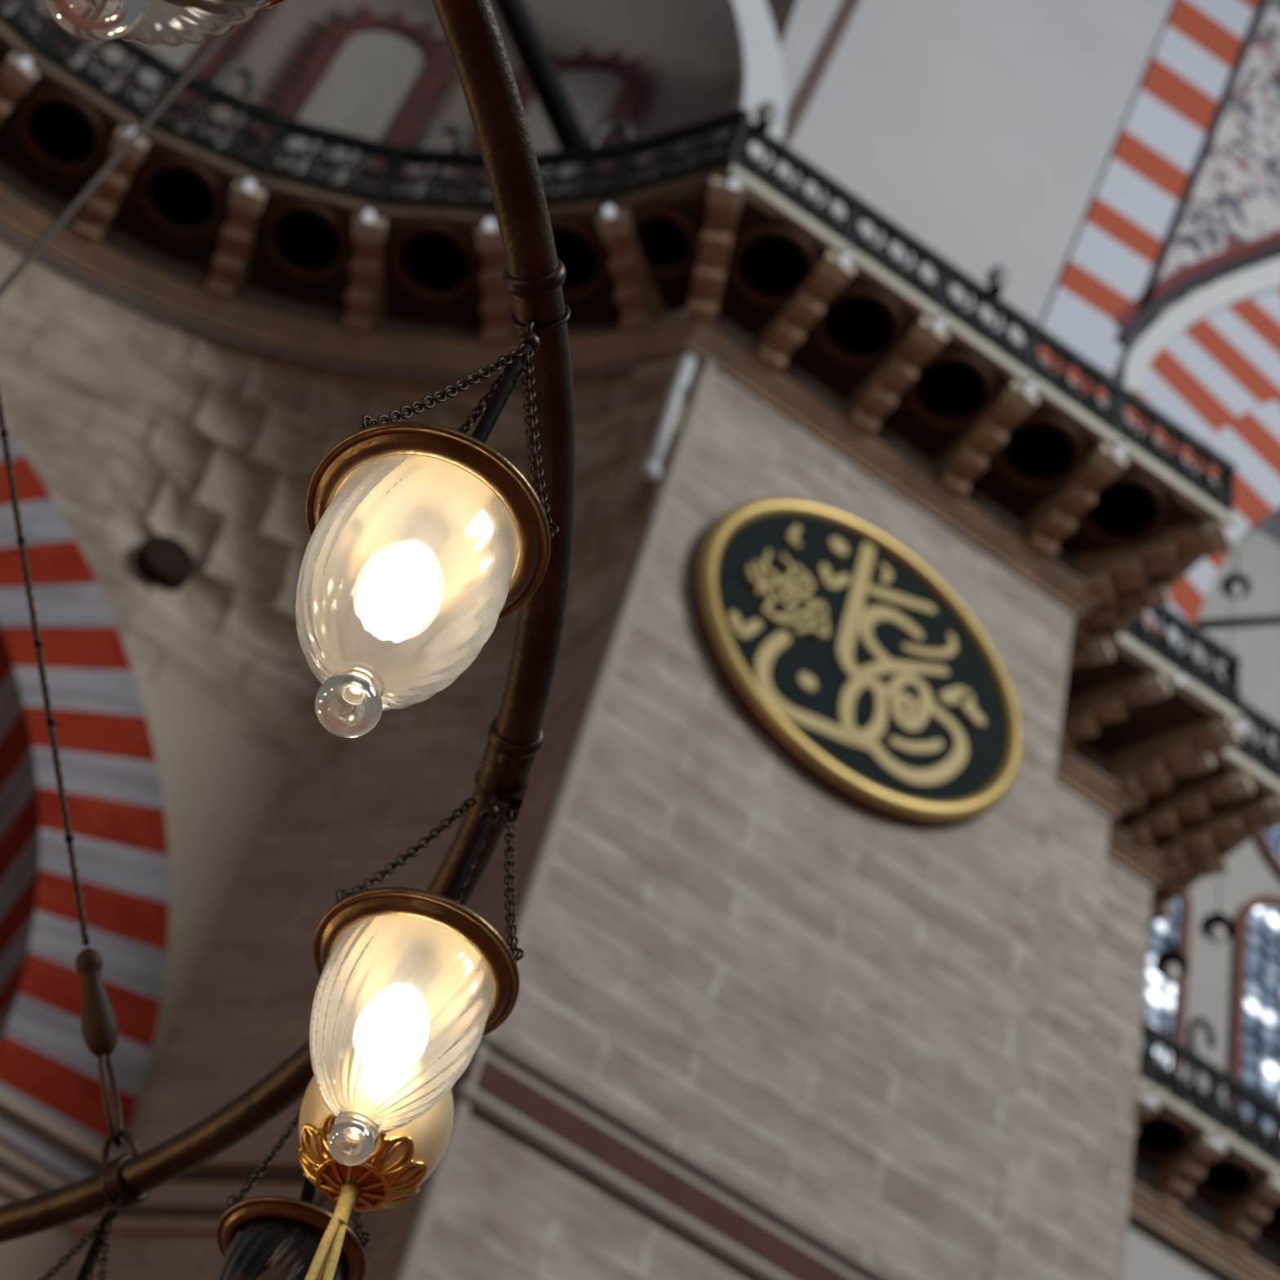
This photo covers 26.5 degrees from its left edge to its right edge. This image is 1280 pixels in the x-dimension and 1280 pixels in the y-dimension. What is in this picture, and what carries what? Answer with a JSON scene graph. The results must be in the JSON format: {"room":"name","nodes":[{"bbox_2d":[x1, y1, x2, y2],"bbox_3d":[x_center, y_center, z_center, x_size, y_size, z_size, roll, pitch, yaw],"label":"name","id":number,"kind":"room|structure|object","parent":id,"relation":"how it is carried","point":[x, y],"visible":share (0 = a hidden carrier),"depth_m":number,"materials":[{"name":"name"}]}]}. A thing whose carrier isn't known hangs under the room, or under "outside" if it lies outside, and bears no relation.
{"room":"mosque","nodes":[
{"label":"mosque","id":0,"kind":"room"},
{"bbox_2d":[0,392,151,1208],"bbox_3d":[-0.877,-0.372,3.665,0.046,1.833,1.469,-28,-64,30],"label":"cable","id":1,"kind":"object","parent":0,"point":[99,1024],"visible":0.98,"depth_m":3.32,"materials":[{"name":"metal"}]},
{"bbox_2d":[0,1171,124,1279],"bbox_3d":[-0.693,0.834,3.060,0.203,0.602,0.274,33,-52,-12],"label":"chandelier ring","id":2,"kind":"object","parent":1,"relation":"hanging from","point":[84,1197],"depth_m":3.27,"materials":[{"name":"brown metal"}]},
{"bbox_2d":[120,1039,370,1279],"bbox_3d":[-0.449,0.665,2.911,0.201,0.533,0.494,33,-52,-12],"label":"lamp","id":3,"kind":"object","parent":1,"relation":"hanging from","point":[260,1237],"depth_m":2.77,"materials":[{"name":"brown metal"}]},
{"bbox_2d":[296,1075,453,1279],"bbox_3d":[-0.250,0.458,2.538,0.142,0.682,0.142,33,-52,-12],"label":"egg ornament","id":4,"kind":"object","parent":3,"relation":"hanging from","point":[401,1159],"visible":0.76,"depth_m":2.48,"materials":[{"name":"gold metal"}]},
{"bbox_2d":[321,1163,383,1205],"bbox_3d":[-0.264,0.500,2.485,0.059,0.008,0.059,33,-52,-12],"label":"cap","id":5,"kind":"object","parent":4,"relation":"on","point":[362,1184],"depth_m":2.48,"materials":[{"name":"gold metal"}]},
{"bbox_2d":[309,769,524,1165],"bbox_3d":[-0.203,0.284,2.547,0.199,0.536,0.197,33,-52,-12],"label":"lamp","id":6,"kind":"object","parent":3,"relation":"hanging from","point":[411,982],"visible":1,"depth_m":2.43,"materials":[{"name":"glass"}]},
{"bbox_2d":[295,303,575,906],"bbox_3d":[-0.206,0.095,2.359,0.423,0.605,0.729,33,-52,-12],"label":"hanging lamp","id":7,"kind":"object","parent":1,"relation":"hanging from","point":[425,537],"depth_m":2.07,"materials":[{"name":"glass"}]},
{"bbox_2d":[431,0,565,326],"bbox_3d":[-0.110,-0.415,2.285,0.241,0.065,0.240,33,-52,-12],"label":"chandelier ring","id":8,"kind":"object","parent":1,"relation":"hanging from","point":[534,274],"depth_m":2.28,"materials":[{"name":"brown metal"}]},
{"bbox_2d":[44,0,289,47],"bbox_3d":[-0.289,-0.559,1.890,0.223,0.567,0.221,33,-52,-12],"label":"lamp","id":9,"kind":"object","parent":8,"relation":"hanging from","point":[93,20],"visible":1,"depth_m":1.69,"materials":[{"name":"clear glass"}]},
{"bbox_2d":[0,669,290,1279],"bbox_3d":[-5.092,5.752,13.279,1.382,14.800,2.800,33,-52,-12],"label":"wall","id":10,"kind":"structure","parent":0,"point":[220,789],"depth_m":17.51,"materials":[{"name":"beige paint"}]},
{"bbox_2d":[0,0,796,381],"bbox_3d":[-3.293,-7.064,23.063,9.617,11.100,2.780,36,-53,-15],"label":"wall","id":11,"kind":"structure","parent":0,"point":[695,42],"depth_m":22.68,"materials":[{"name":"paint"}]},
{"bbox_2d":[34,0,284,128],"bbox_3d":[-3.931,-4.874,21.882,1.498,4.382,0.093,32,-52,-12],"label":"window","id":12,"kind":"structure","parent":11,"relation":"in","point":[163,22],"depth_m":22.09,"materials":[{"name":"glass"}]},
{"bbox_2d":[133,534,195,591],"bbox_3d":[-3.250,-0.518,18.552,0.400,0.400,0.200,33,-52,-12],"label":"air vent","id":13,"kind":"object","parent":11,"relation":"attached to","point":[166,562],"visible":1,"depth_m":18.46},
{"bbox_2d":[222,3,461,191],"bbox_3d":[-2.417,-4.163,22.056,1.498,4.382,0.093,18,-51,0],"label":"window","id":14,"kind":"structure","parent":11,"relation":"in","point":[371,77],"depth_m":22.68,"materials":[{"name":"glass"}]},
{"bbox_2d":[0,184,693,374],"bbox_3d":[-3.206,-3.005,19.283,7.244,0.210,1.533,22,-51,-3],"label":"trim","id":15,"kind":"structure","parent":11,"relation":"attached to","point":[143,282],"depth_m":19.64,"materials":[{"name":"wood"}]},
{"bbox_2d":[0,234,699,767],"bbox_3d":[-3.626,-2.328,17.964,7.802,2.930,2.739,33,-52,-12],"label":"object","id":16,"kind":"structure","parent":11,"relation":"attached to","point":[138,424],"depth_m":18.91,"materials":[{"name":"stone"}]},
{"bbox_2d":[0,20,733,342],"bbox_3d":[-3.026,-3.477,19.314,7.293,0.562,2.333,19,-51,-1],"label":"curved balcony","id":17,"kind":"object","parent":11,"relation":"attached to","point":[636,265],"visible":0.96,"depth_m":19.60,"materials":[{"name":"wood"}]},
{"bbox_2d":[20,53,33,68],"bbox_3d":[-4.346,-4.108,19.273,0.076,0.138,0.076,33,-52,-12],"label":"globe light","id":18,"kind":"object","parent":17,"relation":"attached to","point":[25,63],"visible":1,"depth_m":19.23,"materials":[{"name":"glass"}]},
{"bbox_2d":[128,124,139,136],"bbox_3d":[-3.610,-3.639,19.454,0.076,0.138,0.076,33,-52,-12],"label":"globe light","id":19,"kind":"object","parent":17,"relation":"attached to","point":[132,131],"visible":0.28,"depth_m":19.41,"materials":[{"name":"glass"}]},
{"bbox_2d":[244,176,256,190],"bbox_3d":[-2.796,-3.284,19.526,0.076,0.138,0.076,33,-52,-12],"label":"globe light","id":20,"kind":"object","parent":17,"relation":"attached to","point":[249,184],"visible":1,"depth_m":19.48,"materials":[{"name":"glass"}]},
{"bbox_2d":[364,206,375,221],"bbox_3d":[-1.935,-3.059,19.484,0.076,0.138,0.076,33,-52,-12],"label":"globe light","id":21,"kind":"object","parent":17,"relation":"attached to","point":[369,215],"visible":1,"depth_m":19.44,"materials":[{"name":"glass"}]},
{"bbox_2d":[0,0,751,212],"bbox_3d":[-2.511,-4.092,19.501,6.470,0.770,1.445,19,-51,-1],"label":"curved railing","id":22,"kind":"object","parent":17,"relation":"on","point":[627,153],"visible":0.91,"depth_m":19.67,"materials":[{"name":"metal"}]},
{"bbox_2d":[200,62,256,102],"bbox_3d":[-3.073,-4.168,20.391,0.344,0.600,0.150,33,-52,-12],"label":"hook","id":23,"kind":"object","parent":22,"relation":"attached to","point":[224,70],"visible":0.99,"depth_m":20.47,"materials":[{"name":"metal"}]},
{"bbox_2d":[412,123,464,166],"bbox_3d":[-1.509,-3.703,20.359,0.341,0.598,0.145,21,-51,-3],"label":"hook","id":24,"kind":"object","parent":22,"relation":"attached to","point":[430,134],"visible":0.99,"depth_m":20.42,"materials":[{"name":"metal"}]},
{"bbox_2d":[584,120,633,167],"bbox_3d":[-0.242,-3.690,20.050,0.340,0.600,0.145,-2,-53,16],"label":"hook","id":25,"kind":"object","parent":22,"relation":"attached to","point":[625,128],"visible":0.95,"depth_m":20.13,"materials":[{"name":"metal"}]},
{"bbox_2d":[484,215,495,229],"bbox_3d":[-1.061,-2.973,19.331,0.076,0.138,0.076,33,-52,-12],"label":"globe light","id":26,"kind":"object","parent":17,"relation":"attached to","point":[490,224],"visible":1,"depth_m":19.28,"materials":[{"name":"glass"}]},
{"bbox_2d":[604,201,614,216],"bbox_3d":[-0.210,-3.028,19.074,0.076,0.138,0.076,33,-52,-12],"label":"globe light","id":27,"kind":"object","parent":17,"relation":"attached to","point":[609,210],"visible":1,"depth_m":19.03,"materials":[{"name":"glass"}]},
{"bbox_2d":[491,0,588,150],"bbox_3d":[-1.130,-4.958,19.207,0.219,0.219,3.542,-12,-57,22],"label":"rod","id":28,"kind":"object","parent":11,"relation":"attached to","point":[517,21],"visible":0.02,"depth_m":19.67,"materials":[{"name":"metal"}]},
{"bbox_2d":[435,45,666,199],"bbox_3d":[-0.774,-3.841,21.893,1.498,4.382,0.093,4,-52,11],"label":"window","id":29,"kind":"structure","parent":11,"relation":"in","point":[601,90],"depth_m":22.80,"materials":[{"name":"glass"}]},
{"bbox_2d":[53,314,1152,1279],"bbox_3d":[-0.822,5.875,14.724,6.380,18.550,5.540,33,-52,-12],"label":"wall","id":30,"kind":"structure","parent":0,"point":[918,1047],"depth_m":16.13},
{"bbox_2d":[0,430,169,1181],"bbox_3d":[-5.573,0.669,17.805,5.689,5.912,2.880,33,-52,-12],"label":"arch","id":31,"kind":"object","parent":30,"relation":"attached to","point":[109,771],"depth_m":16.88,"materials":[{"name":"red paint"}]},
{"bbox_2d":[0,1078,459,1236],"bbox_3d":[-3.385,2.414,14.796,4.978,0.480,1.766,9,-51,7],"label":"trim","id":32,"kind":"structure","parent":30,"relation":"attached to","point":[193,1203],"depth_m":15.09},
{"bbox_2d":[639,354,696,483],"bbox_3d":[0.195,-1.506,18.428,0.150,1.475,0.150,33,-52,-12],"label":"fluorescent light tube","id":33,"kind":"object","parent":30,"relation":"attached to","point":[650,472],"depth_m":18.31,"materials":[{"name":"white paint"}]},
{"bbox_2d":[453,1035,890,1279],"bbox_3d":[0.500,3.049,14.108,3.375,0.445,0.050,33,-52,-12],"label":"trim","id":34,"kind":"structure","parent":30,"relation":"attached to","point":[512,1092],"depth_m":13.97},
{"bbox_2d":[726,0,786,171],"bbox_3d":[-0.415,-5.671,21.953,4.224,6.724,0.070,33,-52,-12],"label":"trim","id":35,"kind":"structure","parent":30,"relation":"attached to","point":[761,64],"depth_m":22.24,"materials":[{"name":"white paint"}]},
{"bbox_2d":[691,497,1022,827],"bbox_3d":[1.454,0.106,17.788,2.600,2.600,0.160,33,-52,-12],"label":"wall medallion","id":36,"kind":"object","parent":30,"relation":"attached to","point":[848,653],"visible":1,"depth_m":17.66,"materials":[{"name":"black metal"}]},
{"bbox_2d":[685,164,1279,924],"bbox_3d":[2.892,-0.020,20.521,3.492,0.562,8.301,-7,-55,19],"label":"balcony","id":37,"kind":"object","parent":30,"relation":"attached to","point":[1132,529],"visible":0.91,"depth_m":19.67,"materials":[{"name":"wood"}]},
{"bbox_2d":[728,173,739,188],"bbox_3d":[0.658,-3.164,18.748,0.076,0.138,0.076,33,-52,-12],"label":"globe light","id":38,"kind":"object","parent":37,"relation":"attached to","point":[734,183],"visible":1,"depth_m":18.70,"materials":[{"name":"glass"}]},
{"bbox_2d":[840,248,851,263],"bbox_3d":[1.438,-2.674,18.934,0.076,0.138,0.076,33,-52,-12],"label":"globe light","id":39,"kind":"object","parent":37,"relation":"attached to","point":[845,258],"visible":1,"depth_m":18.89,"materials":[{"name":"glass"}]},
{"bbox_2d":[933,315,944,329],"bbox_3d":[2.109,-2.236,19.107,0.076,0.138,0.076,33,-52,-12],"label":"globe light","id":40,"kind":"object","parent":37,"relation":"attached to","point":[939,324],"visible":1,"depth_m":19.06,"materials":[{"name":"glass"}]},
{"bbox_2d":[733,120,1279,781],"bbox_3d":[3.280,-0.471,20.868,2.813,0.770,8.244,-9,-56,20],"label":"railing","id":41,"kind":"object","parent":37,"relation":"on","point":[1264,756],"visible":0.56,"depth_m":19.84,"materials":[{"name":"metal"}]},
{"bbox_2d":[755,101,778,132],"bbox_3d":[0.915,-3.786,19.561,0.170,0.390,0.170,33,-52,-12],"label":"finial","id":42,"kind":"object","parent":41,"relation":"attached to","point":[766,113],"visible":1,"depth_m":19.47,"materials":[{"name":"metal"}]},
{"bbox_2d":[986,264,1008,297],"bbox_3d":[2.634,-2.664,20.004,0.170,0.390,0.170,33,-52,-12],"label":"finial","id":43,"kind":"object","parent":41,"relation":"attached to","point":[997,277],"visible":1,"depth_m":19.92,"materials":[{"name":"metal"}]},
{"bbox_2d":[1238,690,1244,700],"bbox_3d":[4.773,0.532,22.084,0.344,0.600,0.150,33,-52,-12],"label":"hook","id":44,"kind":"object","parent":41,"relation":"attached to","point":[1240,695],"visible":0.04,"depth_m":22.23,"materials":[{"name":"metal"}]},
{"bbox_2d":[1025,378,1035,393],"bbox_3d":[2.772,-1.803,19.278,0.076,0.138,0.076,33,-52,-12],"label":"globe light","id":45,"kind":"object","parent":37,"relation":"attached to","point":[1030,388],"visible":1,"depth_m":19.23,"materials":[{"name":"glass"}]},
{"bbox_2d":[1114,440,1124,456],"bbox_3d":[3.436,-1.371,19.449,0.076,0.138,0.076,33,-52,-12],"label":"globe light","id":46,"kind":"object","parent":37,"relation":"attached to","point":[1119,450],"visible":1,"depth_m":19.41,"materials":[{"name":"glass"}]},
{"bbox_2d":[1175,669,1186,684],"bbox_3d":[4.097,0.280,20.570,0.076,0.138,0.076,33,-52,-12],"label":"globe light","id":47,"kind":"object","parent":37,"relation":"attached to","point":[1180,678],"visible":1,"depth_m":20.53,"materials":[{"name":"glass"}]},
{"bbox_2d":[1225,521,1235,537],"bbox_3d":[4.276,-0.803,19.680,0.076,0.138,0.076,33,-52,-12],"label":"globe light","id":48,"kind":"object","parent":37,"relation":"attached to","point":[1229,531],"visible":1,"depth_m":19.63,"materials":[{"name":"glass"}]},
{"bbox_2d":[1235,715,1245,730],"bbox_3d":[4.583,0.635,20.725,0.076,0.138,0.076,33,-52,-12],"label":"globe light","id":49,"kind":"object","parent":37,"relation":"attached to","point":[1240,725],"visible":1,"depth_m":20.68,"materials":[{"name":"glass"}]},
{"bbox_2d":[686,317,1279,1279],"bbox_3d":[4.980,4.208,22.852,3.912,0.210,17.512,-26,-63,30],"label":"trim","id":50,"kind":"structure","parent":30,"relation":"attached to","point":[733,361],"depth_m":19.63,"materials":[{"name":"stone"}]},
{"bbox_2d":[684,0,1279,370],"bbox_3d":[4.562,-4.799,27.417,8.100,16.040,0.300,33,-52,-12],"label":"wall","id":51,"kind":"structure","parent":0,"point":[988,131],"depth_m":26.37,"materials":[{"name":"grey paint"}]},
{"bbox_2d":[782,0,860,146],"bbox_3d":[1.822,-5.697,25.555,0.560,5.911,0.050,33,-52,-12],"label":"trim","id":52,"kind":"structure","parent":51,"relation":"attached to","point":[809,87],"depth_m":24.87,"materials":[{"name":"paint"}]},
{"bbox_2d":[1037,0,1259,399],"bbox_3d":[5.261,-4.770,27.852,2.886,14.470,0.200,33,-52,-12],"label":"striped arch","id":53,"kind":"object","parent":51,"relation":"attached to","point":[1110,262],"depth_m":27.45,"materials":[{"name":"white paint"}]},
{"bbox_2d":[1110,289,1279,653],"bbox_3d":[5.543,-1.975,25.475,3.295,9.370,0.400,33,-52,-12],"label":"arch","id":54,"kind":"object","parent":51,"relation":"attached to","point":[1218,379],"depth_m":25.16,"materials":[{"name":"white paint"}]},
{"bbox_2d":[1113,0,1279,350],"bbox_3d":[6.614,-4.831,28.949,3.284,9.785,0.060,33,-52,-12],"label":"trim","id":55,"kind":"structure","parent":51,"relation":"attached to","point":[1157,295],"depth_m":27.03,"materials":[{"name":"paint"}]},
{"bbox_2d":[1117,257,1279,411],"bbox_3d":[6.153,-3.153,26.807,3.193,6.950,0.100,33,-52,-12],"label":"trim","id":56,"kind":"structure","parent":51,"relation":"attached to","point":[1264,278],"depth_m":26.01,"materials":[{"name":"white paint"}]},
{"bbox_2d":[1195,614,1279,629],"bbox_3d":[6.356,-0.213,25.003,3.347,3.076,0.090,30,-52,-10],"label":"rod","id":57,"kind":"object","parent":51,"relation":"attached to","point":[1223,623],"visible":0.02,"depth_m":24.05,"materials":[{"name":"metal"}]},
{"bbox_2d":[1153,898,1189,983],"bbox_3d":[5.348,0.823,26.577,0.310,7.220,0.310,33,-52,-12],"label":"hanging lamp","id":58,"kind":"object","parent":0,"point":[1171,964],"visible":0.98,"depth_m":23.89,"materials":[{"name":"black metal"}]},
{"bbox_2d":[1123,529,1279,1279],"bbox_3d":[6.709,9.041,22.186,10.300,29.200,0.400,33,-52,-12],"label":"wall","id":59,"kind":"structure","parent":0,"point":[1150,1255],"depth_m":27.43,"materials":[{"name":"grey paint"}]},
{"bbox_2d":[1140,888,1192,1073],"bbox_3d":[4.471,2.922,25.799,1.800,4.100,0.100,33,-52,-12],"label":"window","id":60,"kind":"structure","parent":59,"relation":"in","point":[1165,1004],"depth_m":25.95,"materials":[{"name":"glass"}]},
{"bbox_2d":[1132,1075,1279,1253],"bbox_3d":[7.488,6.389,24.367,10.640,0.562,0.810,33,-52,-12],"label":"balcony","id":61,"kind":"object","parent":59,"relation":"attached to","point":[1171,1140],"visible":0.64,"depth_m":23.69,"materials":[{"name":"stone"}]},
{"bbox_2d":[1146,1089,1155,1104],"bbox_3d":[4.396,3.930,23.346,0.076,0.138,0.076,33,-52,-12],"label":"globe light","id":62,"kind":"object","parent":61,"relation":"attached to","point":[1151,1100],"visible":1,"depth_m":23.30,"materials":[{"name":"glass"}]},
{"bbox_2d":[1138,1018,1279,1166],"bbox_3d":[5.745,4.509,24.135,5.600,0.770,0.120,33,-52,-12],"label":"railing","id":63,"kind":"object","parent":61,"relation":"on","point":[1215,1108],"visible":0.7,"depth_m":23.98,"materials":[{"name":"metal"}]},
{"bbox_2d":[1186,1016,1215,1053],"bbox_3d":[5.033,3.610,24.422,0.344,0.600,0.150,33,-52,-12],"label":"hook","id":64,"kind":"object","parent":63,"relation":"attached to","point":[1195,1021],"visible":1,"depth_m":24.49,"materials":[{"name":"metal"}]},
{"bbox_2d":[1213,1132,1222,1146],"bbox_3d":[5.002,4.326,23.502,0.076,0.138,0.076,33,-52,-12],"label":"globe light","id":65,"kind":"object","parent":61,"relation":"attached to","point":[1217,1142],"visible":1,"depth_m":23.46,"materials":[{"name":"glass"}]},
{"bbox_2d":[1226,893,1279,1138],"bbox_3d":[6.452,4.124,26.399,1.800,4.350,0.100,33,-52,-12],"label":"window","id":66,"kind":"structure","parent":59,"relation":"in","point":[1253,1060],"depth_m":26.60,"materials":[{"name":"glass"}]},
{"bbox_2d":[1251,826,1279,880],"bbox_3d":[7.273,2.193,29.050,2.100,2.100,0.100,33,-52,-12],"label":"window","id":67,"kind":"structure","parent":59,"relation":"in","point":[1267,842],"depth_m":28.39,"materials":[{"name":"glass"}]},
{"bbox_2d":[1200,545,1235,945],"bbox_3d":[5.915,0.572,27.337,0.310,7.220,0.310,33,-52,-12],"label":"hanging lamp","id":68,"kind":"object","parent":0,"point":[1217,926],"visible":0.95,"depth_m":24.66,"materials":[{"name":"white glass"}]},
{"bbox_2d":[1220,542,1250,599],"bbox_3d":[6.984,-2.619,31.458,0.310,7.220,0.310,33,-52,-12],"label":"hanging lamp","id":69,"kind":"object","parent":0,"point":[1236,584],"visible":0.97,"depth_m":28.77,"materials":[{"name":"white glass"}]},
{"label":"outside","id":70,"kind":"structure","parent":0,"visible":0},
{"bbox_2d":[0,13,245,297],"bbox_3d":[-0.869,-3.828,12.106,0.019,17.003,2.904,27,-51,-7],"label":"cable","id":71,"kind":"object","parent":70,"point":[138,132],"visible":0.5,"depth_m":7.65,"materials":[{"name":"black metal"}]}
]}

